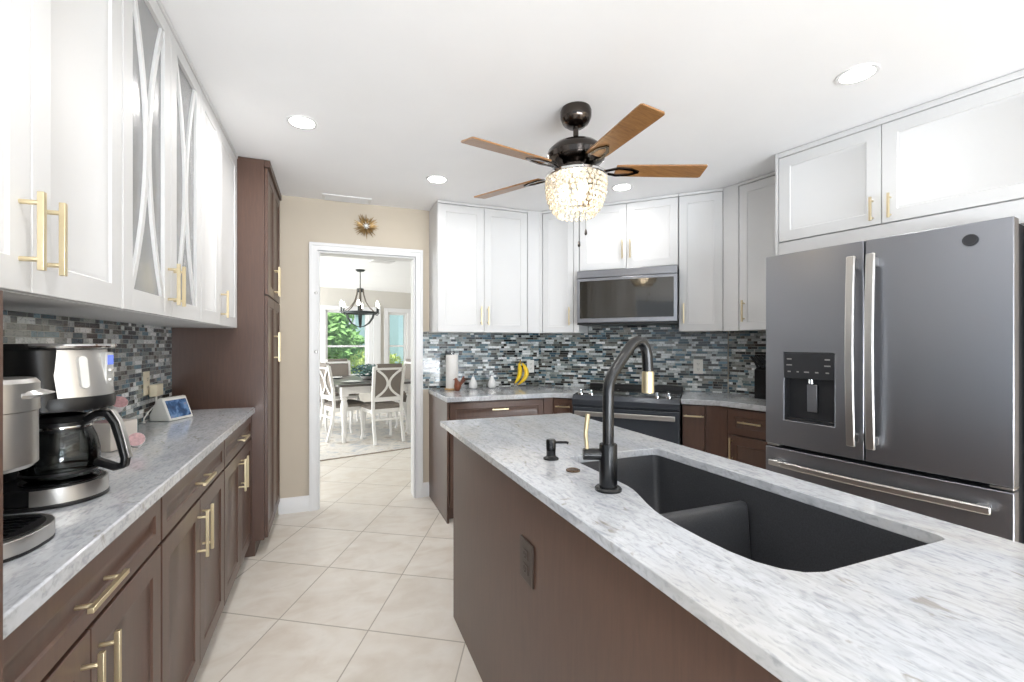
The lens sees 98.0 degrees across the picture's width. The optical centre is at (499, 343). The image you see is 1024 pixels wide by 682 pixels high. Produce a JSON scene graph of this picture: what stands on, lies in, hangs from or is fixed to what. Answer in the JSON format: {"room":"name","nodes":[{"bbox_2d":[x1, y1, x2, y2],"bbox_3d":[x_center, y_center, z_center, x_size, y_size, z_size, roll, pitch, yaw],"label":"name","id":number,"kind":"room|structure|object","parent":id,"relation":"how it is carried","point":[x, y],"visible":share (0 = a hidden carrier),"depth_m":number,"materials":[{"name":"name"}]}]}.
{"room":"kitchen","nodes":[
{"label":"kitchen","id":0,"kind":"room"},
{"bbox_2d":[194,409,482,681],"bbox_3d":[-0.719,1.350,4.006,10.500,0.100,16.400,0,0,-21],"label":"floor","id":1,"kind":"structure","parent":0,"point":[357,587],"depth_m":2.28,"materials":[{"name":"tile"}]},
{"bbox_2d":[0,290,2,681],"bbox_3d":[-0.873,0.614,0.498,0.455,1.372,0.042,0,0,-21],"label":"end panel","id":2,"kind":"object","parent":1,"relation":"on","point":[1,291],"visible":1,"depth_m":0.59,"materials":[{"name":"brown wood"}]},
{"bbox_2d":[3,498,160,681],"bbox_3d":[-1.009,0.862,0.863,0.442,0.876,0.728,0,0,-21],"label":"base cabinet","id":3,"kind":"object","parent":1,"relation":"on","point":[104,624],"visible":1,"depth_m":0.94,"materials":[{"name":"brown wood"}]},
{"bbox_2d":[3,407,254,639],"bbox_3d":[-1.298,0.404,1.582,0.435,0.036,2.280,0,0,-21],"label":"countertop","id":4,"kind":"structure","parent":3,"relation":"on","point":[170,450],"depth_m":1.08,"materials":[{"name":"stone"}]},
{"bbox_2d":[3,377,55,562],"bbox_3d":[-1.023,0.225,0.806,0.310,0.320,0.200,0,0,-17],"label":"brewer","id":5,"kind":"object","parent":4,"relation":"on","point":[23,534],"visible":0.97,"depth_m":0.83,"materials":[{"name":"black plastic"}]},
{"bbox_2d":[3,514,45,540],"bbox_3d":[-0.961,0.349,0.825,0.167,0.004,0.167,0,0,23],"label":"drip tray","id":6,"kind":"object","parent":5,"relation":"on","point":[21,527],"depth_m":0.85,"materials":[{"name":"black plastic"}]},
{"bbox_2d":[3,343,117,513],"bbox_3d":[-1.141,0.192,1.118,0.301,0.386,0.252,0,0,-1],"label":"coffee maker","id":7,"kind":"object","parent":4,"relation":"on","point":[81,375],"visible":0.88,"depth_m":1.06,"materials":[{"name":"black plastic"}]},
{"bbox_2d":[17,407,132,483],"bbox_3d":[-1.061,0.247,1.122,0.223,0.171,0.151,0,0,-15],"label":"coffee carafe","id":8,"kind":"object","parent":7,"relation":"on","point":[61,422],"visible":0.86,"depth_m":1.12,"materials":[{"name":"clear glass"}]},
{"bbox_2d":[45,392,115,412],"bbox_3d":[-1.063,0.144,1.113,0.137,0.031,0.241,0,0,-1],"label":"basket","id":9,"kind":"object","parent":7,"relation":"on","point":[68,401],"depth_m":1.06,"materials":[{"name":"black plastic"}]},
{"bbox_2d":[80,418,137,451],"bbox_3d":[-1.443,0.335,1.645,0.112,0.100,0.121,0,0,-1],"label":"box","id":10,"kind":"object","parent":4,"relation":"on","point":[103,429],"visible":0.51,"depth_m":1.58,"materials":[{"name":"white cardboard"}]},
{"bbox_2d":[94,419,123,422],"bbox_3d":[-1.443,0.285,1.645,0.084,0.001,0.084,0,0,-1],"label":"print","id":11,"kind":"object","parent":10,"relation":"on","point":[100,421],"depth_m":1.63,"materials":[{"name":"paper"}]},
{"bbox_2d":[110,396,127,412],"bbox_3d":[-1.385,0.220,1.619,0.050,0.061,0.061,0,0,-44],"label":"pod","id":12,"kind":"object","parent":10,"relation":"on","point":[121,402],"visible":0.66,"depth_m":1.61,"materials":[{"name":"pink plastic"}]},
{"bbox_2d":[110,404,127,412],"bbox_3d":[-1.390,0.224,1.618,0.051,0.044,0.051,37,26,-17],"label":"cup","id":13,"kind":"object","parent":12,"relation":"on","point":[119,407],"depth_m":1.60,"materials":[{"name":"white ceramic"}]},
{"bbox_2d":[128,433,144,447],"bbox_3d":[-1.311,0.349,1.609,0.050,0.059,0.060,0,0,-29],"label":"pod","id":14,"kind":"object","parent":4,"relation":"on","point":[136,440],"visible":0.84,"depth_m":1.60,"materials":[{"name":"pink plastic"}]},
{"bbox_2d":[150,395,192,420],"bbox_3d":[-1.689,0.328,2.292,0.109,0.114,0.156,0,0,3],"label":"smart display","id":15,"kind":"object","parent":4,"relation":"on","point":[172,408],"visible":1,"depth_m":2.24,"materials":[{"name":"white plastic"}]},
{"bbox_2d":[158,441,223,681],"bbox_3d":[-1.280,0.862,1.578,0.442,0.876,0.798,0,0,-21],"label":"base cabinet","id":16,"kind":"object","parent":1,"relation":"on","point":[192,510],"visible":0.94,"depth_m":1.56,"materials":[{"name":"brown wood"}]},
{"bbox_2d":[172,156,281,557],"bbox_3d":[-1.776,0.082,2.994,0.538,2.437,0.693,0,0,-21],"label":"pantry cabinet","id":17,"kind":"object","parent":1,"relation":"on","point":[239,367],"visible":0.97,"depth_m":2.73,"materials":[{"name":"brown wood"}]},
{"bbox_2d":[222,416,251,605],"bbox_3d":[-1.555,0.862,2.300,0.442,0.876,0.743,0,0,-21],"label":"base cabinet","id":18,"kind":"object","parent":1,"relation":"on","point":[237,469],"visible":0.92,"depth_m":2.30,"materials":[{"name":"brown wood"}]},
{"bbox_2d":[320,410,410,460],"bbox_3d":[-2.083,1.295,6.767,2.520,0.010,3.116,0,0,-35],"label":"area rug","id":19,"kind":"object","parent":1,"relation":"on","point":[354,446],"visible":0.24,"depth_m":6.01,"materials":[{"name":"beige carpet"}]},
{"bbox_2d":[320,396,328,430],"bbox_3d":[-2.872,0.771,6.590,0.555,1.032,0.470,0,0,-35],"label":"dining chair","id":20,"kind":"object","parent":19,"relation":"on","point":[325,400],"visible":0.02,"depth_m":6.54,"materials":[{"name":"white wood"}]},
{"bbox_2d":[324,359,359,420],"bbox_3d":[-2.673,0.771,7.494,0.470,1.032,0.555,0,0,-35],"label":"dining chair","id":21,"kind":"object","parent":19,"relation":"on","point":[342,369],"visible":0.44,"depth_m":7.64,"materials":[{"name":"white wood"}]},
{"bbox_2d":[320,363,366,442],"bbox_3d":[-2.185,0.771,6.111,0.555,1.032,0.470,0,0,-43],"label":"dining chair","id":22,"kind":"object","parent":19,"relation":"on","point":[327,389],"visible":0.85,"depth_m":5.97,"materials":[{"name":"white wood"}]},
{"bbox_2d":[333,375,410,442],"bbox_3d":[-2.093,0.907,6.693,1.120,0.764,1.720,0,0,-35],"label":"dining table","id":23,"kind":"object","parent":19,"relation":"on","point":[344,389],"visible":0.53,"depth_m":5.91,"materials":[{"name":"white wood"}]},
{"bbox_2d":[341,380,360,382],"bbox_3d":[-2.025,0.516,6.070,0.260,0.016,0.260,0,0,-35],"label":"place setting","id":24,"kind":"object","parent":23,"relation":"on","point":[350,381],"visible":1,"depth_m":6.11,"materials":[{"name":"white ceramic"}]},
{"bbox_2d":[351,363,375,378],"bbox_3d":[-1.965,0.402,6.660,0.520,0.244,0.534,0,0,-35],"label":"centrepiece","id":25,"kind":"object","parent":23,"relation":"on","point":[368,369],"visible":0.71,"depth_m":6.55,"materials":[{"name":"green plant"}]},
{"bbox_2d":[360,376,371,378],"bbox_3d":[-1.970,0.499,6.657,0.260,0.050,0.260,0,0,-35],"label":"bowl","id":26,"kind":"object","parent":25,"relation":"on","point":[364,377],"depth_m":6.56,"materials":[{"name":"white ceramic"}]},
{"bbox_2d":[359,363,405,444],"bbox_3d":[-1.571,0.771,5.961,0.470,1.032,0.555,0,0,-35],"label":"dining chair","id":27,"kind":"object","parent":19,"relation":"on","point":[387,379],"visible":1,"depth_m":5.80,"materials":[{"name":"white wood"}]},
{"bbox_2d":[378,359,410,423],"bbox_3d":[-1.719,0.771,7.415,0.555,1.032,0.470,0,0,-35],"label":"dining chair","id":28,"kind":"object","parent":19,"relation":"on","point":[407,363],"visible":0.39,"depth_m":7.49,"materials":[{"name":"white wood"}]},
{"bbox_2d":[394,395,407,431],"bbox_3d":[-1.274,0.771,6.775,0.555,1.032,0.470,0,0,-35],"label":"dining chair","id":29,"kind":"object","parent":19,"relation":"on","point":[404,396],"visible":0.04,"depth_m":6.50,"materials":[{"name":"white wood"}]},
{"bbox_2d":[429,394,542,523],"bbox_3d":[-0.124,0.862,3.636,0.781,0.876,0.669,0,0,-21],"label":"base cabinet","id":30,"kind":"object","parent":1,"relation":"on","point":[440,439],"visible":0.38,"depth_m":3.38,"materials":[{"name":"brown wood"}]},
{"bbox_2d":[428,385,588,402],"bbox_3d":[0.171,0.404,3.698,1.390,0.036,0.764,0,0,-21],"label":"countertop","id":31,"kind":"structure","parent":30,"relation":"on","point":[532,391],"depth_m":3.51,"materials":[{"name":"stone"}]},
{"bbox_2d":[444,351,457,389],"bbox_3d":[-0.406,0.223,3.761,0.128,0.324,0.128,0,0,-21],"label":"paper towel holder","id":32,"kind":"object","parent":31,"relation":"on","point":[451,360],"visible":0.85,"depth_m":3.71,"materials":[{"name":"white paper"}]},
{"bbox_2d":[453,376,465,390],"bbox_3d":[-0.338,0.327,3.676,0.127,0.116,0.060,0,0,-41],"label":"bird figurine","id":33,"kind":"object","parent":31,"relation":"on","point":[457,385],"visible":1,"depth_m":3.65,"materials":[{"name":"orange ceramic"}]},
{"bbox_2d":[469,375,476,388],"bbox_3d":[-0.232,0.324,3.827,0.076,0.122,0.076,0,0,-21],"label":"shaker","id":34,"kind":"object","parent":31,"relation":"on","point":[472,384],"visible":1,"depth_m":3.80,"materials":[{"name":"white ceramic"}]},
{"bbox_2d":[488,374,495,387],"bbox_3d":[-0.070,0.324,3.888,0.076,0.122,0.076,0,0,-21],"label":"shaker","id":35,"kind":"object","parent":31,"relation":"on","point":[491,383],"visible":1,"depth_m":3.86,"materials":[{"name":"white ceramic"}]},
{"bbox_2d":[543,398,553,414],"bbox_3d":[0.389,0.862,3.546,0.111,0.876,0.055,0,0,-21],"label":"strip","id":36,"kind":"object","parent":1,"relation":"on","point":[548,403],"visible":0.22,"depth_m":3.52,"materials":[{"name":"brown wood"}]},
{"bbox_2d":[554,398,572,413],"bbox_3d":[0.587,0.862,3.685,0.167,0.876,0.506,0,0,24],"label":"base cabinet","id":37,"kind":"object","parent":1,"relation":"on","point":[561,405],"visible":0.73,"depth_m":3.49,"materials":[{"name":"brown wood"}]},
{"bbox_2d":[453,436,781,681],"bbox_3d":[0.586,0.856,0.950,0.680,0.888,2.760,0,0,-21],"label":"kitchen island","id":38,"kind":"object","parent":1,"relation":"on","point":[587,616],"visible":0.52,"depth_m":1.17,"materials":[{"name":"brown wood"}]},
{"bbox_2d":[520,535,533,588],"bbox_3d":[0.078,0.643,1.317,0.009,0.122,0.092,0,0,-21],"label":"power outlet","id":39,"kind":"object","parent":38,"relation":"attached to","point":[526,549],"visible":1,"depth_m":1.31,"materials":[{"name":"brown plastic"}]},
{"bbox_2d":[523,547,527,560],"bbox_3d":[0.075,0.622,1.316,0.002,0.028,0.034,0,0,-21],"label":"socket","id":40,"kind":"object","parent":39,"relation":"attached to","point":[525,549],"depth_m":1.31,"materials":[{"name":"brown plastic"}]},
{"bbox_2d":[523,561,527,575],"bbox_3d":[0.075,0.664,1.316,0.002,0.028,0.034,0,0,-21],"label":"socket","id":41,"kind":"object","parent":39,"relation":"attached to","point":[525,563],"depth_m":1.31,"materials":[{"name":"brown plastic"}]},
{"bbox_2d":[440,413,1023,681],"bbox_3d":[0.568,0.399,0.989,0.740,0.025,2.945,0,0,-21],"label":"island countertop","id":42,"kind":"structure","parent":38,"relation":"on","point":[949,608],"depth_m":0.73,"materials":[{"name":"stone"}]},
{"bbox_2d":[543,438,568,460],"bbox_3d":[0.188,0.353,1.494,0.086,0.066,0.052,0,0,-3],"label":"soap dispenser","id":43,"kind":"object","parent":42,"relation":"on","point":[550,443],"visible":1,"depth_m":1.48,"materials":[{"name":"black metal"}]},
{"bbox_2d":[566,467,579,472],"bbox_3d":[0.222,0.383,1.353,0.043,0.006,0.043,0,0,-21],"label":"switch","id":44,"kind":"object","parent":42,"relation":"on","point":[572,469],"visible":1,"depth_m":1.34,"materials":[{"name":"brown metal"}]},
{"bbox_2d":[582,336,653,493],"bbox_3d":[0.325,0.181,1.187,0.214,0.408,0.070,0,0,-15],"label":"faucet","id":45,"kind":"object","parent":42,"relation":"on","point":[606,453],"visible":1,"depth_m":1.17,"materials":[{"name":"black metal"}]},
{"bbox_2d":[581,455,927,571],"bbox_3d":[0.531,0.526,1.192,0.481,0.228,0.869,0,0,-21],"label":"sink","id":46,"kind":"object","parent":42,"relation":"in","point":[756,524],"visible":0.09,"depth_m":1.23,"materials":[{"name":"grey stone"}]},
{"bbox_2d":[572,383,682,444],"bbox_3d":[1.015,0.823,3.494,0.762,0.955,0.690,0,0,24],"label":"range","id":47,"kind":"object","parent":1,"relation":"on","point":[658,414],"visible":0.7,"depth_m":3.20,"materials":[{"name":"black metal"}]},
{"bbox_2d":[576,387,682,397],"bbox_3d":[1.036,0.392,3.542,0.758,0.025,0.486,0,0,24],"label":"cooktop","id":48,"kind":"object","parent":47,"relation":"in","point":[676,392],"depth_m":3.55,"materials":[{"name":"black glass"}]},
{"bbox_2d":[682,404,704,451],"bbox_3d":[1.429,0.862,3.279,0.146,0.876,0.456,0,0,24],"label":"base cabinet","id":49,"kind":"object","parent":1,"relation":"on","point":[693,416],"visible":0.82,"depth_m":3.10,"materials":[{"name":"brown wood"}]},
{"bbox_2d":[705,405,727,457],"bbox_3d":[1.489,0.862,3.061,0.157,0.876,0.044,0,0,40],"label":"base cabinet","id":50,"kind":"object","parent":1,"relation":"on","point":[716,417],"visible":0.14,"depth_m":3.06,"materials":[{"name":"brown wood"}]},
{"bbox_2d":[728,407,768,468],"bbox_3d":[1.792,0.862,2.957,0.496,0.876,0.347,0,0,-31],"label":"base cabinet","id":51,"kind":"object","parent":1,"relation":"on","point":[747,443],"visible":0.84,"depth_m":2.88,"materials":[{"name":"brown wood"}]},
{"bbox_2d":[681,391,765,411],"bbox_3d":[1.623,0.404,3.189,0.670,0.036,0.922,0,0,-31],"label":"countertop","id":52,"kind":"structure","parent":51,"relation":"on","point":[741,401],"depth_m":3.10,"materials":[{"name":"stone"}]},
{"bbox_2d":[750,356,765,398],"bbox_3d":[1.874,0.234,3.160,0.134,0.302,0.134,0,0,-31],"label":"knife block","id":53,"kind":"object","parent":52,"relation":"on","point":[759,372],"visible":0.66,"depth_m":3.13,"materials":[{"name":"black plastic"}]},
{"bbox_2d":[766,216,1023,543],"bbox_3d":[1.958,0.421,2.163,0.926,1.758,0.879,0,0,-29],"label":"refrigerator","id":54,"kind":"object","parent":1,"relation":"on","point":[895,364],"visible":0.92,"depth_m":1.84,"materials":[{"name":"grey metal"}]},
{"bbox_2d":[276,195,428,513],"bbox_3d":[-0.918,0.080,3.770,2.940,2.440,0.140,0,0,-21],"label":"wall","id":55,"kind":"structure","parent":0,"point":[303,221],"depth_m":3.47,"materials":[{"name":"beige paint"}]},
{"bbox_2d":[278,495,308,514],"bbox_3d":[-1.588,1.241,3.432,0.217,0.118,0.016,0,0,-21],"label":"baseboard","id":56,"kind":"structure","parent":55,"relation":"attached to","point":[300,503],"depth_m":3.42,"materials":[{"name":"white paint"}]},
{"bbox_2d":[353,214,376,237],"bbox_3d":[-1.084,-0.952,3.606,0.200,0.205,0.046,0,0,-21],"label":"sunburst ornament","id":57,"kind":"object","parent":55,"relation":"attached to","point":[366,227],"visible":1,"depth_m":3.60,"materials":[{"name":"gold metal"}]},
{"bbox_2d":[309,242,422,510],"bbox_3d":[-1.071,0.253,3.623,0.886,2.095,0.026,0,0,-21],"label":"trim","id":58,"kind":"structure","parent":55,"relation":"attached to","point":[314,247],"depth_m":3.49,"materials":[{"name":"white paint"}]},
{"bbox_2d":[423,482,428,496],"bbox_3d":[-0.630,1.241,3.796,0.062,0.118,0.016,0,0,-21],"label":"baseboard","id":59,"kind":"structure","parent":55,"relation":"attached to","point":[425,484],"depth_m":3.79,"materials":[{"name":"white paint"}]},
{"bbox_2d":[429,200,527,333],"bbox_3d":[-0.180,-0.616,3.780,0.777,1.042,0.359,0,0,-21],"label":"upper cabinet","id":60,"kind":"object","parent":55,"relation":"attached to","point":[478,253],"visible":1,"depth_m":3.64,"materials":[{"name":"white paint"}]},
{"bbox_2d":[423,332,538,388],"bbox_3d":[-0.153,0.141,3.981,1.100,0.491,0.008,0,0,-21],"label":"tiled wall","id":61,"kind":"structure","parent":55,"relation":"attached to","point":[480,355],"depth_m":3.97,"materials":[{"name":"tile"}]},
{"bbox_2d":[527,360,533,372],"bbox_3d":[0.285,0.207,4.137,0.072,0.118,0.009,0,0,-21],"label":"power outlet","id":62,"kind":"object","parent":61,"relation":"attached to","point":[530,363],"visible":0.93,"depth_m":4.14,"materials":[{"name":"white plastic"}]},
{"bbox_3d":[0.174,0.139,4.059,0.024,0.015,0.082,0,0,-21],"label":"wall hook","id":63,"kind":"object","parent":61,"relation":"attached to","visible":0},
{"bbox_2d":[514,360,528,385],"bbox_3d":[0.192,0.261,4.017,0.136,0.233,0.049,0,0,-10],"label":"banana bunch","id":64,"kind":"object","parent":63,"relation":"hanging from","point":[526,371],"visible":1,"depth_m":4.00,"materials":[{"name":"yellow food"}]},
{"bbox_2d":[320,287,410,401],"bbox_3d":[-2.783,0.080,9.526,3.900,2.440,0.141,0,0,-35],"label":"wall","id":65,"kind":"structure","parent":0,"point":[328,296],"depth_m":9.45,"materials":[{"name":"paint"}]},
{"bbox_2d":[321,305,372,374],"bbox_3d":[-3.158,-0.025,9.198,1.090,1.510,0.150,0,0,-35],"label":"window","id":66,"kind":"structure","parent":65,"relation":"in","point":[325,309],"depth_m":9.14,"materials":[{"name":"white paint"}]},
{"bbox_2d":[373,307,380,364],"bbox_3d":[-2.634,0.260,9.513,0.150,2.080,0.049,0,0,-35],"label":"trim","id":67,"kind":"structure","parent":65,"relation":"attached to","point":[377,319],"depth_m":9.50,"materials":[{"name":"white paint"}]},
{"bbox_2d":[384,308,410,365],"bbox_3d":[-2.267,-0.025,9.817,0.660,1.510,0.150,0,0,-35],"label":"window","id":68,"kind":"structure","parent":65,"relation":"in","point":[387,311],"depth_m":9.82,"materials":[{"name":"white paint"}]},
{"bbox_2d":[161,0,1023,292],"bbox_3d":[-0.719,-1.190,4.006,10.500,0.100,16.400,0,0,-21],"label":"ceiling","id":69,"kind":"structure","parent":0,"point":[393,89],"depth_m":1.91,"materials":[{"name":"paint"}]},
{"bbox_2d":[286,115,317,129],"bbox_3d":[-1.016,-1.137,2.285,0.150,0.004,0.150,0,0,-21],"label":"recessed light","id":70,"kind":"object","parent":69,"relation":"in","point":[298,121],"visible":1,"depth_m":2.28,"materials":[{"name":"white paint"}]},
{"bbox_2d":[289,117,314,127],"bbox_3d":[-1.016,-1.136,2.285,0.120,0.001,0.120,0,0,-21],"label":"diffuser","id":71,"kind":"object","parent":70,"relation":"attached to","point":[298,122],"depth_m":2.28,"materials":[{"name":"white plastic"}]},
{"bbox_2d":[322,193,371,204],"bbox_3d":[-1.200,-1.136,3.491,0.360,0.008,0.140,0,0,-21],"label":"ceiling vent","id":72,"kind":"object","parent":69,"relation":"in","point":[331,197],"visible":1,"depth_m":3.49,"materials":[{"name":"white metal"}]},
{"bbox_2d":[340,269,379,327],"bbox_3d":[-2.146,-0.695,6.833,0.643,0.889,0.625,0,0,-31],"label":"chandelier","id":73,"kind":"object","parent":69,"relation":"hanging from","point":[359,312],"visible":1,"depth_m":6.78,"materials":[{"name":"metal"}]},
{"bbox_2d":[369,259,394,263],"bbox_3d":[-1.627,-1.136,6.143,0.300,0.008,0.200,0,0,-35],"label":"ceiling vent","id":74,"kind":"object","parent":69,"relation":"in","point":[373,260],"visible":1,"depth_m":6.12,"materials":[{"name":"white metal"}]},
{"bbox_2d":[426,175,447,183],"bbox_3d":[-0.435,-1.137,3.075,0.150,0.004,0.150,0,0,-21],"label":"recessed light","id":75,"kind":"object","parent":69,"relation":"in","point":[438,179],"visible":1,"depth_m":3.07,"materials":[{"name":"white paint"}]},
{"bbox_2d":[428,176,445,182],"bbox_3d":[-0.435,-1.136,3.075,0.120,0.001,0.120,0,0,-21],"label":"diffuser","id":76,"kind":"object","parent":75,"relation":"attached to","point":[433,179],"depth_m":3.07,"materials":[{"name":"white plastic"}]},
{"bbox_2d":[461,101,707,246],"bbox_3d":[0.369,-0.798,2.122,1.190,0.682,1.159,0,0,-21],"label":"ceiling fan","id":77,"kind":"object","parent":69,"relation":"hanging from","point":[575,161],"visible":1,"depth_m":2.07,"materials":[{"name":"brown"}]},
{"bbox_2d":[558,179,567,197],"bbox_3d":[0.308,-0.762,2.163,0.050,0.105,0.049,0,0,-21],"label":"bulb","id":78,"kind":"object","parent":77,"relation":"attached to","point":[563,184],"depth_m":2.15,"materials":[{"name":"white glass"}]},
{"bbox_2d":[576,182,583,200],"bbox_3d":[0.402,-0.762,2.207,0.050,0.105,0.049,0,0,-21],"label":"bulb","id":79,"kind":"object","parent":77,"relation":"attached to","point":[577,193],"depth_m":2.20,"materials":[{"name":"white glass"}]},
{"bbox_2d":[578,175,587,193],"bbox_3d":[0.393,-0.762,2.105,0.050,0.105,0.051,0,0,-21],"label":"bulb","id":80,"kind":"object","parent":77,"relation":"attached to","point":[581,182],"depth_m":2.09,"materials":[{"name":"white glass"}]},
{"bbox_2d":[611,183,632,190],"bbox_3d":[0.886,-1.137,3.231,0.150,0.004,0.150,0,0,-21],"label":"recessed light","id":81,"kind":"object","parent":69,"relation":"in","point":[624,186],"visible":1,"depth_m":3.23,"materials":[{"name":"white paint"}]},
{"bbox_2d":[614,185,630,189],"bbox_3d":[0.886,-1.136,3.231,0.120,0.001,0.120,0,0,-21],"label":"diffuser","id":82,"kind":"object","parent":81,"relation":"attached to","point":[616,187],"depth_m":3.23,"materials":[{"name":"white plastic"}]},
{"bbox_2d":[835,63,879,84],"bbox_3d":[1.507,-1.137,1.879,0.150,0.004,0.150,0,0,-21],"label":"recessed light","id":83,"kind":"object","parent":69,"relation":"in","point":[859,73],"visible":1,"depth_m":1.87,"materials":[{"name":"white paint"}]},
{"bbox_2d":[839,66,875,82],"bbox_3d":[1.507,-1.136,1.879,0.120,0.001,0.120,0,0,-21],"label":"diffuser","id":84,"kind":"object","parent":83,"relation":"attached to","point":[856,74],"depth_m":1.88,"materials":[{"name":"white plastic"}]},
{"bbox_2d":[728,331,728,392],"bbox_3d":[1.113,0.080,3.907,1.597,2.440,0.120,0,0,24],"label":"wall","id":85,"kind":"structure","parent":0,"point":[728,331],"depth_m":3.53,"materials":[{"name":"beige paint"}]},
{"bbox_2d":[527,209,587,333],"bbox_3d":[0.491,-0.616,3.883,0.458,1.042,0.415,0,0,24],"label":"upper cabinet","id":86,"kind":"object","parent":85,"relation":"attached to","point":[561,251],"depth_m":3.78,"materials":[{"name":"white paint"}]},
{"bbox_2d":[579,194,678,270],"bbox_3d":[1.061,-0.866,3.656,0.762,0.542,0.361,0,0,24],"label":"upper cabinet","id":87,"kind":"object","parent":85,"relation":"attached to","point":[643,232],"visible":0.91,"depth_m":3.50,"materials":[{"name":"white paint"}]},
{"bbox_2d":[577,265,678,326],"bbox_3d":[1.051,-0.371,3.633,0.758,0.433,0.407,0,0,24],"label":"microwave","id":88,"kind":"object","parent":87,"relation":"attached to","point":[638,296],"visible":0.94,"depth_m":3.44,"materials":[{"name":"grey metal"}]},
{"bbox_2d":[539,325,727,392],"bbox_3d":[1.083,0.100,3.850,1.579,0.600,0.008,0,0,24],"label":"tiled wall","id":89,"kind":"structure","parent":85,"relation":"attached to","point":[577,359],"depth_m":3.81,"materials":[{"name":"tile"}]},
{"bbox_2d":[693,359,702,373],"bbox_3d":[1.605,0.183,3.606,0.072,0.118,0.009,0,0,24],"label":"power outlet","id":90,"kind":"object","parent":89,"relation":"attached to","point":[697,363],"visible":1,"depth_m":3.60,"materials":[{"name":"white plastic"}]},
{"bbox_2d":[679,183,739,331],"bbox_3d":[1.596,-0.616,3.397,0.420,1.042,0.396,0,0,24],"label":"upper cabinet","id":91,"kind":"object","parent":85,"relation":"attached to","point":[700,212],"depth_m":3.29,"materials":[{"name":"white paint"}]},
{"bbox_3d":[-1.678,0.080,1.799,0.120,2.440,3.045,0,0,-21],"label":"wall","id":92,"kind":"structure","parent":0,"visible":0},
{"bbox_2d":[3,310,171,457],"bbox_3d":[-1.498,0.141,1.506,0.009,0.491,2.280,0,0,-21],"label":"tiled wall","id":93,"kind":"structure","parent":92,"relation":"attached to","point":[141,348],"depth_m":1.94,"materials":[{"name":"tile"}]},
{"bbox_2d":[0,0,121,308],"bbox_3d":[-1.023,-0.616,0.791,0.364,1.042,0.786,0,0,-21],"label":"upper cabinet","id":94,"kind":"object","parent":93,"relation":"attached to","point":[61,60],"visible":1,"depth_m":0.95,"materials":[{"name":"white paint"}]},
{"bbox_2d":[3,0,201,321],"bbox_3d":[-1.302,-0.616,1.525,0.364,1.042,0.780,0,0,-21],"label":"upper cabinet","id":95,"kind":"object","parent":93,"relation":"attached to","point":[161,86],"visible":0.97,"depth_m":1.48,"materials":[{"name":"white paint"}]},
{"bbox_2d":[143,371,149,395],"bbox_3d":[-1.755,0.195,2.211,0.009,0.118,0.072,0,0,-21],"label":"power outlet","id":96,"kind":"object","parent":93,"relation":"attached to","point":[146,375],"visible":1,"depth_m":2.20,"materials":[{"name":"beige plastic"}]},
{"bbox_2d":[143,383,162,422],"bbox_3d":[-1.737,0.294,2.227,0.034,0.181,0.182,0,0,-21],"label":"power adapter","id":97,"kind":"object","parent":93,"relation":"attached to","point":[155,390],"visible":0.97,"depth_m":2.23,"materials":[{"name":"beige plastic"}]},
{"bbox_2d":[114,85,237,327],"bbox_3d":[-1.583,-0.616,2.264,0.364,1.042,0.798,0,0,-21],"label":"upper cabinet","id":98,"kind":"object","parent":93,"relation":"attached to","point":[219,157],"visible":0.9,"depth_m":2.24,"materials":[{"name":"white paint"}]},
{"bbox_3d":[3.988,0.080,0.006,1.561,2.440,8.222,0,0,-21],"label":"wall","id":99,"kind":"structure","parent":0,"visible":0},
{"bbox_2d":[729,331,765,394],"bbox_3d":[2.056,0.141,3.115,0.008,0.491,0.950,0,0,-31],"label":"tiled wall","id":100,"kind":"structure","parent":99,"relation":"attached to","point":[743,345],"depth_m":3.41,"materials":[{"name":"tile"}]},
{"bbox_2d":[739,172,774,330],"bbox_3d":[1.900,-0.616,3.039,0.329,1.042,0.400,0,0,-31],"label":"upper cabinet","id":101,"kind":"object","parent":100,"relation":"attached to","point":[756,195],"visible":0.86,"depth_m":3.05,"materials":[{"name":"white paint"}]},
{"bbox_2d":[775,69,1023,255],"bbox_3d":[2.168,-0.814,2.357,0.616,0.647,1.076,0,0,-32],"label":"upper cabinet","id":102,"kind":"object","parent":99,"relation":"attached to","point":[957,158],"visible":0.95,"depth_m":2.15,"materials":[{"name":"white paint"}]},
{"label":"outside","id":103,"kind":"structure","parent":0,"visible":0},
{"bbox_3d":[-13.498,1.485,24.858,30.000,0.130,37.150,0,0,-35],"label":"ground","id":104,"kind":"structure","parent":103,"visible":0},
{"bbox_2d":[328,313,357,358],"bbox_3d":[-5.387,-0.160,13.521,2.039,3.181,2.036,0,0,22],"label":"tree","id":105,"kind":"object","parent":104,"relation":"on","point":[340,333],"visible":0.34,"depth_m":13.23,"materials":[{"name":"green plant"}]},
{"bbox_2d":[332,330,364,363],"bbox_3d":[-6.259,0.357,17.242,2.318,2.157,2.364,0,0,-21],"label":"tree","id":106,"kind":"object","parent":104,"relation":"on","point":[359,340],"visible":0.11,"depth_m":16.95,"materials":[{"name":"green plant"}]},
{"bbox_2d":[348,350,364,373],"bbox_3d":[-4.338,0.807,14.516,1.475,1.276,1.460,0,0,-21],"label":"shrub","id":107,"kind":"object","parent":104,"relation":"on","point":[355,363],"visible":0.15,"depth_m":14.24,"materials":[{"name":"green plant"}]},
{"bbox_2d":[354,353,402,371],"bbox_3d":[-3.527,0.792,13.259,1.606,1.313,1.624,0,0,-21],"label":"shrub","id":108,"kind":"object","parent":104,"relation":"on","point":[393,356],"visible":0.07,"depth_m":13.19,"materials":[{"name":"green plant"}]},
{"bbox_2d":[355,315,402,368],"bbox_3d":[-2.450,-1.030,19.474,7.000,4.900,6.000,0,0,-35],"label":"house","id":109,"kind":"structure","parent":104,"relation":"on","point":[396,321],"depth_m":15.88,"materials":[{"name":"blue paint"}]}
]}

